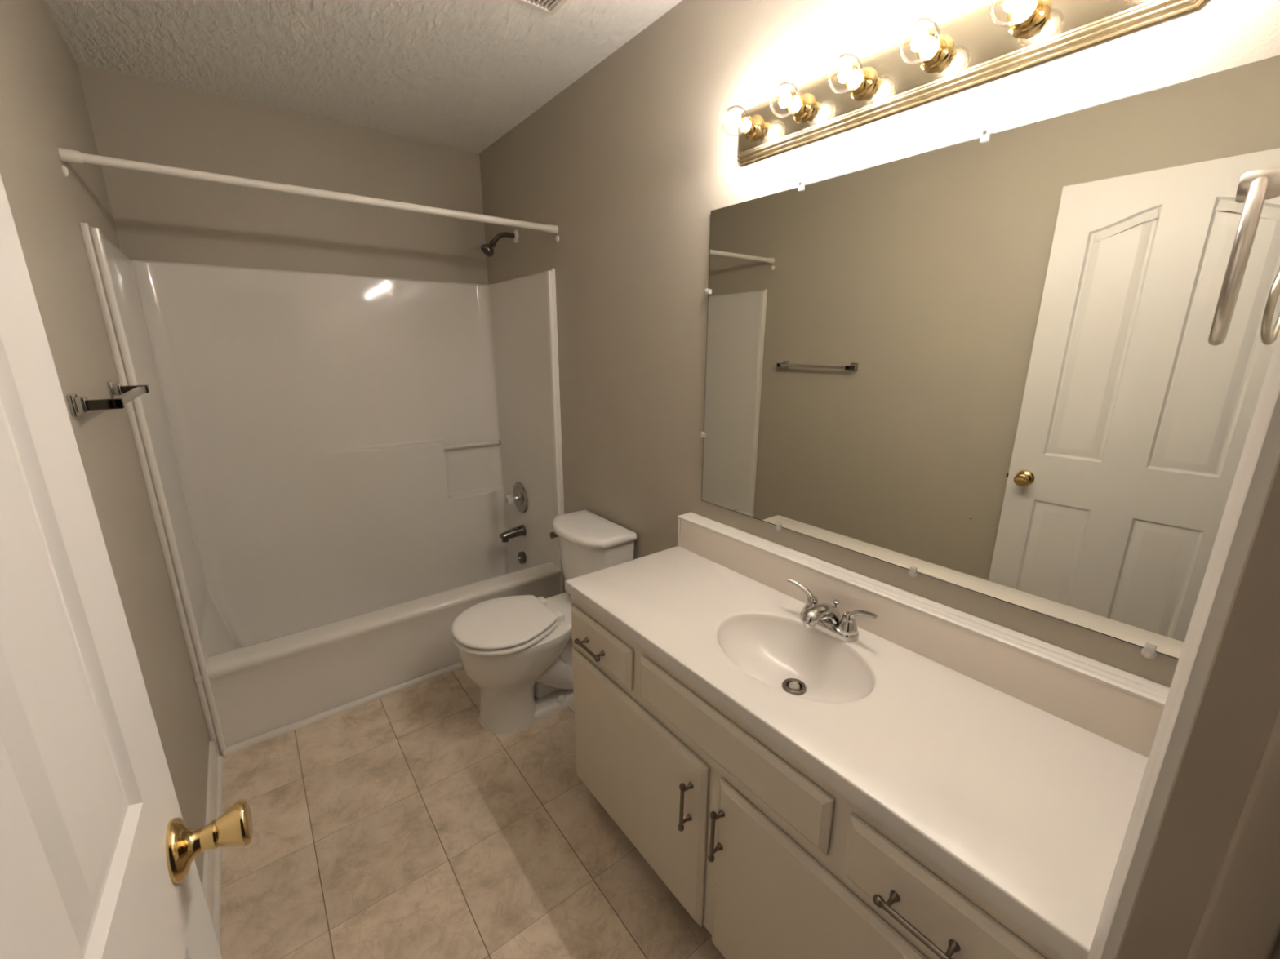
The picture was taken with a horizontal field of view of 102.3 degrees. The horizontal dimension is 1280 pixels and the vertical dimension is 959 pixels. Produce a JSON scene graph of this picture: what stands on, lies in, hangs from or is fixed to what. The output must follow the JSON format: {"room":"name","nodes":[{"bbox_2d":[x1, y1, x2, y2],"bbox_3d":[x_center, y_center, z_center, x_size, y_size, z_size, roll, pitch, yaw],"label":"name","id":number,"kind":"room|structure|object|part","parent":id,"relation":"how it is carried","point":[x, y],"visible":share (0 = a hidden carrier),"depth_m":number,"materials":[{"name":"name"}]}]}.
{"room":"bathroom","nodes":[
{"label":"bathroom","id":0,"kind":"room"},
{"bbox_2d":[0,0,210,887],"bbox_3d":[-1.134,0.000,0.966,0.100,2.447,3.082,-11,18,-36],"label":"wall","id":1,"kind":"structure","parent":0,"point":[43,108],"depth_m":1.30,"materials":[{"name":"beige paint"}]},
{"bbox_2d":[62,165,68,176],"bbox_3d":[-1.536,-0.825,1.378,0.010,0.026,0.026,-11,18,-36],"label":"plug","id":2,"kind":"object","parent":1,"relation":"attached to","point":[64,169],"visible":1,"depth_m":1.37,"materials":[{"name":"white plastic"}]},
{"bbox_2d":[66,381,149,417],"bbox_3d":[-1.281,-0.205,1.259,0.078,0.046,0.495,-11,18,-36],"label":"towel bar","id":3,"kind":"object","parent":1,"relation":"attached to","point":[77,405],"visible":1,"depth_m":1.09,"materials":[{"name":"silver metal"}]},
{"bbox_3d":[-1.164,-0.155,1.070,0.024,0.046,0.042,-11,18,-36],"label":"wall post","id":4,"kind":"part","parent":3,"relation":"part of","materials":[{"name":"silver metal"}]},
{"bbox_3d":[-1.134,-0.160,1.093,0.056,0.021,0.022,-11,18,-36],"label":"arm","id":5,"kind":"part","parent":3,"relation":"part of","materials":[{"name":"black metal"}]},
{"bbox_3d":[-1.441,-0.247,1.417,0.024,0.046,0.042,-11,18,-36],"label":"wall post","id":6,"kind":"part","parent":3,"relation":"part of","materials":[{"name":"silver metal"}]},
{"bbox_3d":[-1.411,-0.252,1.439,0.056,0.021,0.022,-11,18,-36],"label":"arm","id":7,"kind":"part","parent":3,"relation":"part of","materials":[{"name":"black metal"}]},
{"bbox_2d":[79,222,219,755],"bbox_3d":[-1.556,0.151,1.668,0.017,1.795,0.007,-11,18,-36],"label":"trim","id":8,"kind":"structure","parent":1,"relation":"attached to","point":[84,226],"depth_m":1.62,"materials":[{"name":"white paint"}]},
{"bbox_2d":[202,741,222,950],"bbox_3d":[-0.883,1.199,1.049,0.024,0.086,2.146,-11,18,-36],"label":"baseboard","id":9,"kind":"structure","parent":1,"relation":"attached to","point":[211,878],"depth_m":1.50,"materials":[{"name":"white paint"}]},
{"bbox_2d":[57,147,558,233],"bbox_3d":[-0.953,-0.979,1.811,1.489,0.036,0.032,-11,18,-36],"label":"shower curtain rod","id":10,"kind":"object","parent":1,"relation":"attached to","point":[65,155],"visible":1,"depth_m":1.66,"materials":[{"name":"white plastic"}]},
{"bbox_2d":[76,63,488,284],"bbox_3d":[-1.478,-0.446,2.653,1.690,2.447,0.100,-11,18,-36],"label":"wall","id":11,"kind":"structure","parent":0,"point":[157,217],"depth_m":2.26,"materials":[{"name":"beige paint"}]},
{"bbox_2d":[42,0,682,153],"bbox_3d":[-0.534,-1.341,1.155,1.690,0.050,3.182,-11,18,-36],"label":"ceiling","id":12,"kind":"structure","parent":0,"point":[460,74],"depth_m":1.77,"materials":[{"name":"white paint"}]},
{"bbox_2d":[514,0,567,16],"bbox_3d":[-0.290,-1.369,1.393,0.257,0.016,0.255,-11,18,-36],"label":"ceiling vent","id":13,"kind":"object","parent":12,"relation":"in","point":[550,7],"visible":1,"depth_m":1.51,"materials":[{"name":"beige plastic"}]},
{"bbox_2d":[220,667,725,958],"bbox_3d":[-0.205,1.188,1.361,1.710,0.050,4.296,-11,18,-36],"label":"floor","id":14,"kind":"structure","parent":0,"point":[396,825],"depth_m":1.54,"materials":[{"name":"tile"}]},
{"bbox_2d":[80,226,564,755],"bbox_3d":[-1.207,-0.040,2.398,1.489,1.792,0.785,-11,18,-36],"label":"bathtub","id":15,"kind":"object","parent":14,"relation":"on","point":[333,460],"visible":0.98,"depth_m":2.47,"materials":[{"name":"white plastic"}]},
{"bbox_2d":[222,662,462,755],"bbox_3d":[-0.971,0.896,2.327,1.438,0.019,0.019,-11,18,-36],"label":"trim","id":16,"kind":"structure","parent":15,"relation":"attached to","point":[299,724],"depth_m":2.12,"materials":[{"name":"white paint"}]},
{"bbox_2d":[195,561,560,747],"bbox_3d":[-1.198,0.662,2.570,1.486,0.346,0.748,-11,18,-36],"label":"tub basin","id":17,"kind":"object","parent":15,"relation":"in","point":[283,651],"depth_m":2.29,"materials":[{"name":"white plastic"}]},
{"bbox_2d":[499,524,525,542],"bbox_3d":[-0.731,0.308,2.939,0.144,0.075,0.068,-11,18,-36],"label":"tub spout","id":18,"kind":"object","parent":15,"relation":"attached to","point":[520,531],"visible":1,"depth_m":2.92,"materials":[{"name":"silver metal"}]},
{"bbox_2d":[505,482,527,513],"bbox_3d":[-0.716,0.110,2.914,0.084,0.180,0.180,-11,18,-36],"label":"shower valve","id":19,"kind":"object","parent":15,"relation":"attached to","point":[518,497],"visible":1,"depth_m":2.91,"materials":[{"name":"silver metal"}]},
{"bbox_3d":[-0.732,0.113,2.902,0.044,0.051,0.054,-11,18,-36],"label":"knob","id":20,"kind":"part","parent":19,"relation":"part of","materials":[{"name":"white plastic"}]},
{"bbox_3d":[-0.703,0.107,2.924,0.034,0.034,0.034,-11,18,-36],"label":"stem","id":21,"kind":"part","parent":19,"relation":"part of","materials":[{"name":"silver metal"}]},
{"bbox_3d":[-0.694,0.459,3.026,0.029,0.074,0.072,-11,18,-36],"label":"overflow plate","id":22,"kind":"part","parent":15,"relation":"part of","materials":[{"name":"silver metal"}]},
{"bbox_2d":[451,509,636,734],"bbox_3d":[-0.402,0.581,2.134,0.722,0.729,0.417,-11,18,-36],"label":"toilet","id":23,"kind":"object","parent":14,"relation":"on","point":[517,651],"visible":0.76,"depth_m":2.03,"materials":[{"name":"porcelain"},{"name":"plastic"}]},
{"bbox_3d":[-0.539,0.553,2.023,0.380,0.018,0.378,-11,18,-36],"label":"seat lid","id":24,"kind":"part","parent":23,"relation":"part of","materials":[{"name":"white plastic"}]},
{"bbox_3d":[-0.539,0.576,2.029,0.383,0.018,0.381,-11,18,-36],"label":"seat","id":25,"kind":"part","parent":23,"relation":"part of","materials":[{"name":"white plastic"}]},
{"bbox_3d":[-0.379,0.246,2.275,0.038,0.032,0.032,-5,16,-19],"label":"flush lever","id":26,"kind":"part","parent":23,"relation":"part of","materials":[{"name":"silver metal"}]},
{"bbox_3d":[-0.228,0.212,2.185,0.234,0.041,0.402,-11,18,-36],"label":"tank lid","id":27,"kind":"part","parent":23,"relation":"part of","materials":[{"name":"white ceramic"}]},
{"bbox_3d":[-0.223,0.378,2.233,0.212,0.306,0.376,-11,18,-36],"label":"tank","id":28,"kind":"part","parent":23,"relation":"part of","materials":[{"name":"white ceramic"}]},
{"bbox_2d":[570,595,1064,958],"bbox_3d":[0.350,0.791,1.318,0.558,0.742,1.255,-11,18,-36],"label":"vanity cabinet","id":29,"kind":"object","parent":14,"relation":"on","point":[763,854],"visible":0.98,"depth_m":1.07,"materials":[{"name":"beige paint"}]},
{"bbox_3d":[-0.141,0.476,1.451,0.036,0.015,0.124,-11,18,-36],"label":"handle","id":30,"kind":"part","parent":29,"relation":"part of","materials":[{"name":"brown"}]},
{"bbox_3d":[-0.115,0.469,1.459,0.017,0.121,0.304,-11,18,-36],"label":"drawer","id":31,"kind":"part","parent":29,"relation":"part of","materials":[{"name":"beige paint"}]},
{"bbox_3d":[-0.030,0.814,1.436,0.017,0.476,0.592,-11,18,-36],"label":"cabinet door","id":32,"kind":"part","parent":29,"relation":"part of","materials":[{"name":"beige paint"}]},
{"bbox_3d":[0.105,0.756,1.196,0.036,0.134,0.018,-11,18,-36],"label":"handle","id":33,"kind":"part","parent":29,"relation":"part of","materials":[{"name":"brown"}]},
{"bbox_3d":[0.165,0.771,1.120,0.036,0.132,0.017,-11,18,-36],"label":"handle","id":34,"kind":"part","parent":29,"relation":"part of","materials":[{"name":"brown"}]},
{"bbox_3d":[0.354,0.941,0.955,0.017,0.476,0.591,-11,18,-36],"label":"cabinet door","id":35,"kind":"part","parent":29,"relation":"part of","materials":[{"name":"beige paint"}]},
{"bbox_2d":[564,520,1164,958],"bbox_3d":[0.363,0.409,1.235,0.517,0.236,1.266,-11,18,-36],"label":"countertop","id":36,"kind":"structure","parent":29,"relation":"on","point":[1016,774],"depth_m":0.98,"materials":[{"name":"white stone"}]},
{"bbox_2d":[786,577,877,642],"bbox_3d":[0.468,0.331,1.287,0.158,0.094,0.197,0,15,0],"label":"faucet","id":37,"kind":"object","parent":36,"relation":"on","point":[826,618],"visible":1,"depth_m":1.25,"materials":[{"name":"silver metal"}]},
{"bbox_3d":[0.431,0.307,1.348,0.047,0.078,0.095,-11,18,-36],"label":"lever handle","id":38,"kind":"part","parent":37,"relation":"part of","materials":[{"name":"silver metal"}]},
{"bbox_3d":[0.448,0.341,1.273,0.139,0.072,0.052,-11,18,-36],"label":"spout","id":39,"kind":"part","parent":37,"relation":"part of","materials":[{"name":"silver metal"}]},
{"bbox_3d":[0.497,0.331,1.310,0.018,0.051,0.018,-11,18,-36],"label":"lift rod","id":40,"kind":"part","parent":37,"relation":"part of","materials":[{"name":"silver metal"}]},
{"bbox_3d":[0.522,0.337,1.233,0.047,0.078,0.095,-11,18,-36],"label":"lever handle","id":41,"kind":"part","parent":37,"relation":"part of","materials":[{"name":"silver metal"}]},
{"bbox_3d":[0.411,0.661,0.761,0.036,0.015,0.126,-11,18,-36],"label":"handle","id":42,"kind":"part","parent":29,"relation":"part of","materials":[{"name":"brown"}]},
{"bbox_3d":[0.443,0.651,0.759,0.017,0.127,0.304,-11,18,-36],"label":"drawer","id":43,"kind":"part","parent":29,"relation":"part of","materials":[{"name":"beige paint"}]},
{"bbox_2d":[479,0,1279,687],"bbox_3d":[0.124,-0.247,1.906,0.100,2.447,3.082,-11,18,-36],"label":"wall","id":44,"kind":"structure","parent":0,"point":[631,162],"depth_m":1.65,"materials":[{"name":"beige paint"}]},
{"bbox_2d":[480,230,518,257],"bbox_3d":[-0.688,-1.156,2.515,0.185,0.139,0.066,-11,18,-36],"label":"shower","id":45,"kind":"object","parent":44,"relation":"attached to","point":[487,249],"visible":1,"depth_m":2.50,"materials":[{"name":"silver metal"}]},
{"bbox_3d":[-0.668,-1.179,2.525,0.130,0.065,0.023,-11,18,-36],"label":"shower arm","id":46,"kind":"part","parent":45,"relation":"part of","materials":[{"name":"silver metal"}]},
{"bbox_2d":[551,268,565,592],"bbox_3d":[-0.390,-0.078,2.539,0.017,1.795,0.007,-11,18,-36],"label":"trim","id":47,"kind":"structure","parent":44,"relation":"attached to","point":[552,269],"depth_m":2.44,"materials":[{"name":"white paint"}]},
{"bbox_2d":[680,520,1164,757],"bbox_3d":[0.532,0.314,1.337,0.020,0.104,1.254,-11,18,-36],"label":"backsplash","id":48,"kind":"structure","parent":44,"relation":"attached to","point":[1131,722],"depth_m":1.11,"materials":[{"name":"beige stone"}]},
{"bbox_2d":[677,512,1169,707],"bbox_3d":[0.544,0.304,1.351,0.062,0.113,1.266,-11,18,-36],"label":"trim","id":49,"kind":"structure","parent":44,"relation":"attached to","point":[1142,688],"depth_m":1.12,"materials":[{"name":"white paint"}]},
{"bbox_2d":[721,0,1206,165],"bbox_3d":[0.502,-0.840,1.045,0.135,0.130,0.910,-11,18,-36],"label":"vanity light","id":50,"kind":"object","parent":44,"relation":"attached to","point":[990,40],"visible":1,"depth_m":0.99,"materials":[{"name":"gold metal"}]},
{"bbox_3d":[0.247,-0.915,1.318,0.077,0.068,0.068,-11,18,-36],"label":"bulb","id":51,"kind":"part","parent":50,"relation":"part of","materials":[{"name":"clear glass"}]},
{"bbox_3d":[0.266,-0.919,1.332,0.030,0.025,0.025,-11,18,-36],"label":"bulb stem","id":52,"kind":"part","parent":50,"relation":"part of","materials":[{"name":"white glass"}]},
{"bbox_2d":[738,115,763,142],"bbox_3d":[0.287,-0.923,1.348,0.039,0.060,0.060,-11,18,-36],"label":"socket","id":53,"kind":"object","parent":50,"relation":"attached to","point":[751,129],"depth_m":1.34,"materials":[{"name":"gold metal"}]},
{"bbox_3d":[0.340,-0.884,1.201,0.077,0.068,0.068,-11,18,-36],"label":"bulb","id":54,"kind":"part","parent":50,"relation":"part of","materials":[{"name":"clear glass"}]},
{"bbox_3d":[0.360,-0.888,1.216,0.030,0.025,0.025,-11,18,-36],"label":"bulb stem","id":55,"kind":"part","parent":50,"relation":"part of","materials":[{"name":"white glass"}]},
{"bbox_2d":[786,93,814,123],"bbox_3d":[0.380,-0.892,1.231,0.039,0.060,0.060,-11,18,-36],"label":"socket","id":56,"kind":"object","parent":50,"relation":"attached to","point":[802,108],"depth_m":1.22,"materials":[{"name":"gold metal"}]},
{"bbox_3d":[0.433,-0.853,1.084,0.077,0.068,0.068,-11,18,-36],"label":"bulb","id":57,"kind":"part","parent":50,"relation":"part of","materials":[{"name":"clear glass"}]},
{"bbox_3d":[0.453,-0.857,1.099,0.030,0.025,0.025,-11,18,-36],"label":"bulb stem","id":58,"kind":"part","parent":50,"relation":"part of","materials":[{"name":"white glass"}]},
{"bbox_2d":[844,66,876,100],"bbox_3d":[0.474,-0.861,1.114,0.039,0.060,0.060,-11,18,-36],"label":"socket","id":59,"kind":"object","parent":50,"relation":"attached to","point":[866,87],"depth_m":1.11,"materials":[{"name":"gold metal"}]},
{"bbox_3d":[0.526,-0.822,0.968,0.077,0.068,0.068,-11,18,-36],"label":"bulb","id":60,"kind":"part","parent":50,"relation":"part of","materials":[{"name":"clear glass"}]},
{"bbox_3d":[0.546,-0.826,0.982,0.030,0.025,0.025,-11,18,-36],"label":"bulb stem","id":61,"kind":"part","parent":50,"relation":"part of","materials":[{"name":"white glass"}]},
{"bbox_2d":[916,33,953,72],"bbox_3d":[0.567,-0.830,0.998,0.039,0.060,0.060,-11,18,-36],"label":"socket","id":62,"kind":"object","parent":50,"relation":"attached to","point":[941,60],"depth_m":0.99,"materials":[{"name":"gold metal"}]},
{"bbox_3d":[0.620,-0.791,0.851,0.077,0.068,0.068,-11,18,-36],"label":"bulb","id":63,"kind":"part","parent":50,"relation":"part of","materials":[{"name":"clear glass"}]},
{"bbox_3d":[0.639,-0.795,0.866,0.030,0.025,0.025,-11,18,-36],"label":"bulb stem","id":64,"kind":"part","parent":50,"relation":"part of","materials":[{"name":"white glass"}]},
{"bbox_2d":[1007,0,1051,38],"bbox_3d":[0.660,-0.799,0.881,0.039,0.060,0.060,-11,18,-36],"label":"socket","id":65,"kind":"object","parent":50,"relation":"attached to","point":[1037,24],"depth_m":0.88,"materials":[{"name":"gold metal"}]},
{"bbox_2d":[701,55,1279,659],"bbox_3d":[0.580,-0.245,1.204,0.005,0.908,1.197,-11,18,-36],"label":"wall mirror","id":66,"kind":"object","parent":44,"relation":"attached to","point":[990,368],"visible":0.82,"depth_m":1.00,"materials":[{"name":"silver mirror"}]},
{"bbox_2d":[699,431,705,438],"bbox_3d":[0.209,-0.148,1.720,0.013,0.021,0.028,-11,18,-36],"label":"mirror clip","id":67,"kind":"object","parent":66,"relation":"attached to","point":[702,434],"visible":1,"depth_m":1.72,"materials":[{"name":"white plastic"}]},
{"bbox_2d":[704,288,710,295],"bbox_3d":[0.210,-0.585,1.604,0.013,0.021,0.028,-11,18,-36],"label":"mirror clip","id":68,"kind":"object","parent":66,"relation":"attached to","point":[707,291],"visible":1,"depth_m":1.60,"materials":[{"name":"white plastic"}]},
{"bbox_2d":[775,522,782,531],"bbox_3d":[0.410,0.142,1.527,0.013,0.027,0.021,-11,18,-36],"label":"mirror clip","id":69,"kind":"object","parent":66,"relation":"attached to","point":[778,528],"visible":1,"depth_m":1.52,"materials":[{"name":"white plastic"}]},
{"bbox_2d":[797,178,806,191],"bbox_3d":[0.407,-0.743,1.299,0.013,0.027,0.021,-11,18,-36],"label":"mirror clip","id":70,"kind":"object","parent":66,"relation":"attached to","point":[802,182],"visible":1,"depth_m":1.29,"materials":[{"name":"white plastic"}]},
{"bbox_2d":[908,566,918,577],"bbox_3d":[0.650,0.221,1.227,0.013,0.027,0.021,-11,18,-36],"label":"mirror clip","id":71,"kind":"object","parent":66,"relation":"attached to","point":[912,572],"visible":1,"depth_m":1.22,"materials":[{"name":"white plastic"}]},
{"bbox_2d":[979,125,993,142],"bbox_3d":[0.659,-0.659,0.983,0.013,0.027,0.021,-11,18,-36],"label":"mirror clip","id":72,"kind":"object","parent":66,"relation":"attached to","point":[987,131],"visible":1,"depth_m":0.98,"materials":[{"name":"white plastic"}]},
{"bbox_2d":[1141,644,1157,658],"bbox_3d":[0.901,0.305,0.912,0.013,0.027,0.021,-11,18,-36],"label":"mirror clip","id":73,"kind":"object","parent":66,"relation":"attached to","point":[1148,651],"visible":1,"depth_m":0.91,"materials":[{"name":"white plastic"}]},
{"bbox_3d":[0.402,0.178,0.301,1.490,2.447,0.115,-11,18,-36],"label":"wall","id":74,"kind":"structure","parent":0,"visible":0},
{"bbox_2d":[0,173,252,958],"bbox_3d":[-0.344,0.381,0.310,0.163,2.024,0.730,-11,18,-36],"label":"door","id":75,"kind":"structure","parent":74,"relation":"in","point":[98,851],"depth_m":0.42,"materials":[{"name":"white paint"}]},
{"bbox_3d":[-0.486,0.404,0.586,0.069,0.066,0.066,-11,18,-36],"label":"knob","id":76,"kind":"part","parent":75,"relation":"part of","materials":[{"name":"gold metal"}]},
{"bbox_2d":[1087,329,1279,958],"bbox_3d":[0.142,0.371,0.231,0.844,2.107,0.018,-11,18,-36],"label":"trim","id":77,"kind":"structure","parent":74,"relation":"attached to","point":[1260,452],"depth_m":0.41,"materials":[{"name":"white paint"}]},
{"bbox_2d":[1115,453,1279,958],"bbox_3d":[0.182,0.406,0.186,0.756,2.063,0.115,-11,18,-36],"label":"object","id":78,"kind":"structure","parent":74,"relation":"attached to","point":[1209,887],"depth_m":0.39,"materials":[{"name":"beige paint"}]},
{"bbox_2d":[1208,166,1279,346],"bbox_3d":[0.623,-0.222,0.500,0.158,0.178,0.082,-11,18,-36],"label":"towel ring","id":79,"kind":"object","parent":74,"relation":"attached to","point":[1255,187],"visible":1,"depth_m":0.48,"materials":[{"name":"grey metal"}]},
{"bbox_3d":[0.623,-0.283,0.484,0.052,0.052,0.082,-11,18,-36],"label":"wall post","id":80,"kind":"part","parent":79,"relation":"part of","materials":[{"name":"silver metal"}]}
]}

